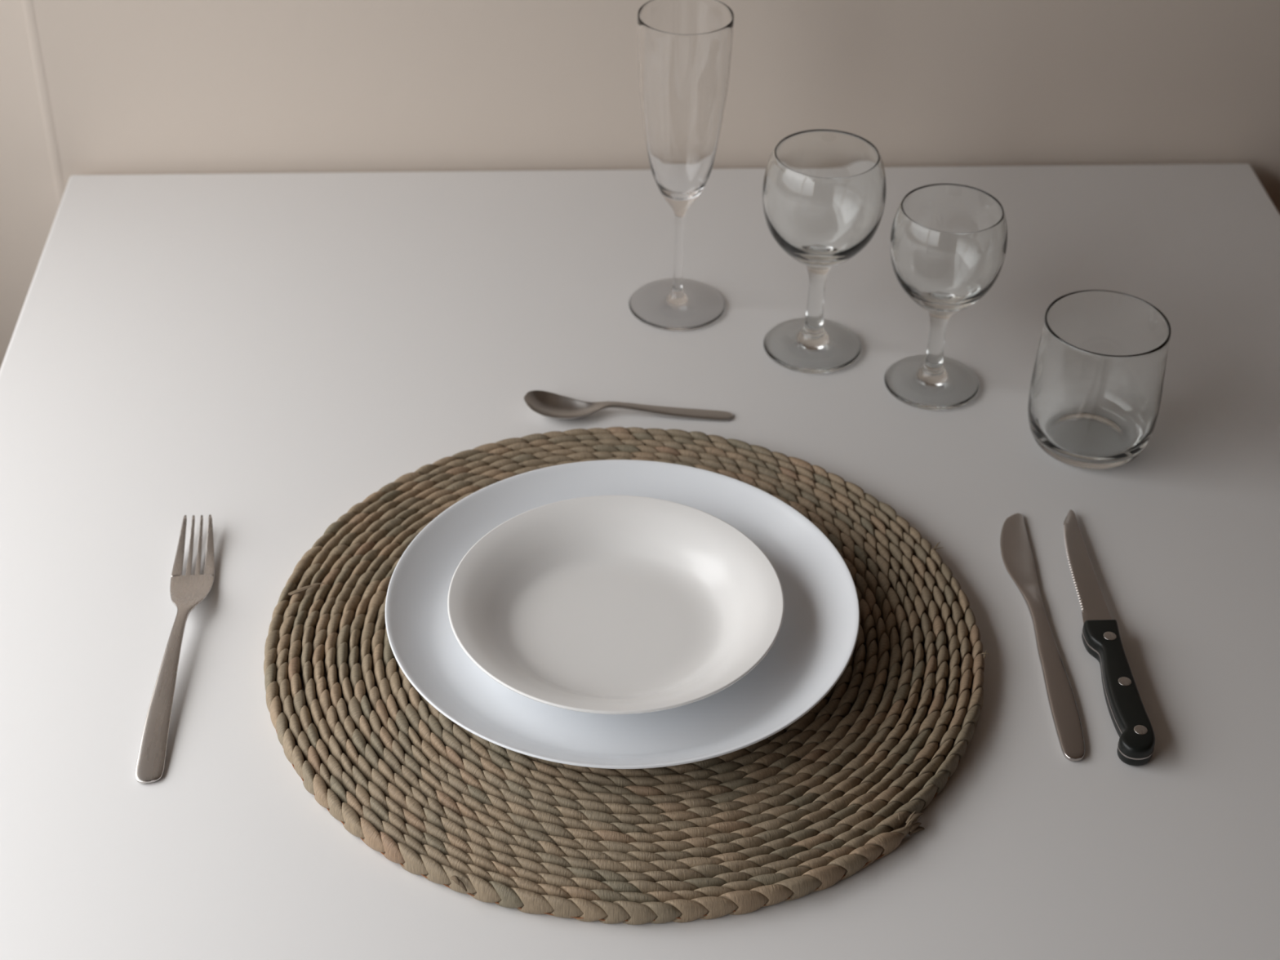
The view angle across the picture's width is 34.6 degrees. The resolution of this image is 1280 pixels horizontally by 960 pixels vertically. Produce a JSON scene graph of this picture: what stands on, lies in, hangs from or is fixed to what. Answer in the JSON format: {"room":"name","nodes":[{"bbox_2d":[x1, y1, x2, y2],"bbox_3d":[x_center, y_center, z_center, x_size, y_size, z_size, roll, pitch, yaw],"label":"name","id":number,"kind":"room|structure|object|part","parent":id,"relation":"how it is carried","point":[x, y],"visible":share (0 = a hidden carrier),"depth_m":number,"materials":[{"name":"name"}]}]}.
{"room":"dining room","nodes":[
{"label":"dining room","id":0,"kind":"room"},
{"bbox_2d":[0,0,58,368],"bbox_3d":[-0.607,-0.740,1.259,0.396,2.600,0.198,4,37,4],"label":"wall","id":1,"kind":"structure","parent":0,"point":[28,204],"depth_m":1.50,"materials":[{"name":"beige paint"}]},
{"bbox_2d":[32,0,1279,213],"bbox_3d":[1.172,-0.755,1.323,3.195,2.600,0.200,-1,37,-3],"label":"wall","id":2,"kind":"structure","parent":0,"point":[135,86],"depth_m":1.48,"materials":[{"name":"beige paint"}]},
{"bbox_2d":[22,0,65,206],"bbox_3d":[-0.418,-0.668,1.168,0.008,2.600,0.001,-1,37,-3],"label":"trim","id":3,"kind":"structure","parent":2,"relation":"attached to","point":[28,5],"depth_m":1.46,"materials":[{"name":"beige paint"}]},
{"bbox_3d":[0.974,1.511,0.546,3.740,0.100,4.140,-1,37,-3],"label":"floor","id":4,"kind":"structure","parent":0,"visible":0},
{"bbox_2d":[0,164,1279,959],"bbox_3d":[0.039,0.370,1.336,0.871,0.750,1.000,-1,37,-3],"label":"dining table","id":5,"kind":"object","parent":4,"relation":"on","point":[264,355],"visible":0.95,"depth_m":1.20,"materials":[{"name":"white laminate"}]},
{"bbox_2d":[134,514,214,783],"bbox_3d":[-0.242,0.083,1.076,0.024,0.012,0.201,-1,37,-3],"label":"fork","id":6,"kind":"object","parent":5,"relation":"on","point":[187,591],"visible":1,"depth_m":1.06,"materials":[{"name":"grey metal"}]},
{"bbox_3d":[-0.243,0.108,1.042,0.014,0.012,0.117,-1,37,-3],"label":"handle","id":7,"kind":"part","parent":6,"relation":"part of","materials":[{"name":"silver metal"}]},
{"bbox_2d":[263,426,989,924],"bbox_3d":[-0.007,0.083,1.079,0.376,0.014,0.377,-1,37,-3],"label":"woven placemat","id":8,"kind":"object","parent":5,"relation":"on","point":[795,812],"visible":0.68,"depth_m":1.01,"materials":[{"name":"brown wicker"}]},
{"bbox_2d":[385,459,859,768],"bbox_3d":[-0.009,0.070,1.071,0.245,0.022,0.245,-7,38,-11],"label":"dinner plate","id":9,"kind":"object","parent":8,"relation":"on","point":[815,642],"visible":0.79,"depth_m":1.06,"materials":[{"name":"white ceramic"}]},
{"bbox_2d":[447,495,784,714],"bbox_3d":[-0.013,0.069,1.063,0.173,0.023,0.173,-19,41,-25],"label":"plate","id":10,"kind":"object","parent":9,"relation":"on","point":[597,604],"visible":1,"depth_m":1.07,"materials":[{"name":"white ceramic"}]},
{"bbox_2d":[524,390,732,420],"bbox_3d":[-0.007,-0.045,1.254,0.127,0.012,0.026,-1,37,-3],"label":"teaspoon","id":11,"kind":"object","parent":5,"relation":"on","point":[544,403],"visible":1,"depth_m":1.25,"materials":[{"name":"grey metal"}]},
{"bbox_2d":[524,390,609,419],"bbox_3d":[-0.045,-0.045,1.252,0.052,0.012,0.026,-1,37,-3],"label":"bowl","id":12,"kind":"object","parent":11,"relation":"on","point":[544,403],"depth_m":1.26,"materials":[{"name":"grey metal"}]},
{"bbox_3d":[0.019,-0.043,1.254,0.076,0.007,0.010,2,37,2],"label":"handle","id":13,"kind":"part","parent":11,"relation":"part of","materials":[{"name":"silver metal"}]},
{"bbox_2d":[628,0,733,330],"bbox_3d":[0.026,-0.198,1.296,0.064,0.206,0.064,10,38,12],"label":"champagne flute","id":14,"kind":"object","parent":5,"relation":"on","point":[685,46],"visible":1,"depth_m":1.26,"materials":[{"name":"clear glass"}]},
{"bbox_3d":[0.025,-0.148,1.333,0.007,0.057,0.007,-1,37,-3],"label":"stem","id":15,"kind":"part","parent":14,"relation":"part of","materials":[{"name":"clear glass"}]},
{"bbox_2d":[637,0,733,215],"bbox_3d":[0.027,-0.226,1.275,0.058,0.136,0.058,-1,37,-3],"label":"bowl","id":16,"kind":"object","parent":14,"relation":"on","point":[685,46],"depth_m":1.25,"materials":[{"name":"clear glass"}]},
{"bbox_2d":[762,128,886,373],"bbox_3d":[0.112,-0.141,1.278,0.075,0.139,0.075,30,46,33],"label":"wine glass","id":17,"kind":"object","parent":5,"relation":"on","point":[824,190],"visible":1,"depth_m":1.25,"materials":[{"name":"clear glass"}]},
{"bbox_3d":[0.111,-0.118,1.295,0.013,0.034,0.013,-1,37,-3],"label":"stem","id":18,"kind":"part","parent":17,"relation":"part of","materials":[{"name":"clear glass"}]},
{"bbox_2d":[762,128,886,275],"bbox_3d":[0.112,-0.164,1.261,0.075,0.082,0.075,-1,37,-3],"label":"bowl","id":19,"kind":"object","parent":17,"relation":"on","point":[824,190],"depth_m":1.24,"materials":[{"name":"clear glass"}]},
{"bbox_2d":[884,183,1007,409],"bbox_3d":[0.184,-0.111,1.250,0.069,0.126,0.069,30,46,33],"label":"wine glass","id":20,"kind":"object","parent":5,"relation":"on","point":[948,242],"visible":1,"depth_m":1.23,"materials":[{"name":"clear glass"}]},
{"bbox_3d":[0.183,-0.089,1.266,0.012,0.028,0.012,-1,37,-3],"label":"stem","id":21,"kind":"part","parent":20,"relation":"part of","materials":[{"name":"clear glass"}]},
{"bbox_2d":[889,183,1007,321],"bbox_3d":[0.184,-0.131,1.235,0.069,0.076,0.069,-1,37,-3],"label":"bowl","id":22,"kind":"object","parent":20,"relation":"on","point":[948,242],"depth_m":1.21,"materials":[{"name":"clear glass"}]},
{"bbox_2d":[1000,513,1084,761],"bbox_3d":[0.215,0.079,1.100,0.019,0.004,0.200,-1,37,-3],"label":"table knife","id":23,"kind":"object","parent":5,"relation":"on","point":[1016,553],"visible":1,"depth_m":1.09,"materials":[{"name":"grey metal"}]},
{"bbox_3d":[0.211,0.044,1.147,0.018,0.004,0.082,1,37,0],"label":"blade","id":24,"kind":"part","parent":23,"relation":"part of","materials":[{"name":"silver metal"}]},
{"bbox_3d":[0.216,0.104,1.068,0.014,0.004,0.119,0,37,-1],"label":"handle","id":25,"kind":"part","parent":23,"relation":"part of","materials":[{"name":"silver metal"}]},
{"bbox_2d":[1027,289,1171,469],"bbox_3d":[0.271,-0.057,1.215,0.077,0.085,0.077,-5,37,-8],"label":"tumbler","id":26,"kind":"object","parent":5,"relation":"on","point":[1096,388],"visible":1,"depth_m":1.20,"materials":[{"name":"clear glass"}]},
{"bbox_2d":[1063,509,1155,765],"bbox_3d":[0.245,0.076,1.097,0.020,0.013,0.206,0,37,-2],"label":"steak knife","id":27,"kind":"object","parent":5,"relation":"on","point":[1100,635],"visible":1,"depth_m":1.07,"materials":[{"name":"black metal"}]},
{"bbox_3d":[0.243,0.049,1.136,0.018,0.005,0.111,-1,37,-3],"label":"blade","id":28,"kind":"part","parent":27,"relation":"part of","materials":[{"name":"silver metal"}]},
{"bbox_3d":[0.246,0.108,1.055,0.019,0.013,0.100,0,37,-2],"label":"handle","id":29,"kind":"part","parent":27,"relation":"part of","materials":[{"name":"black plastic"}]}
]}

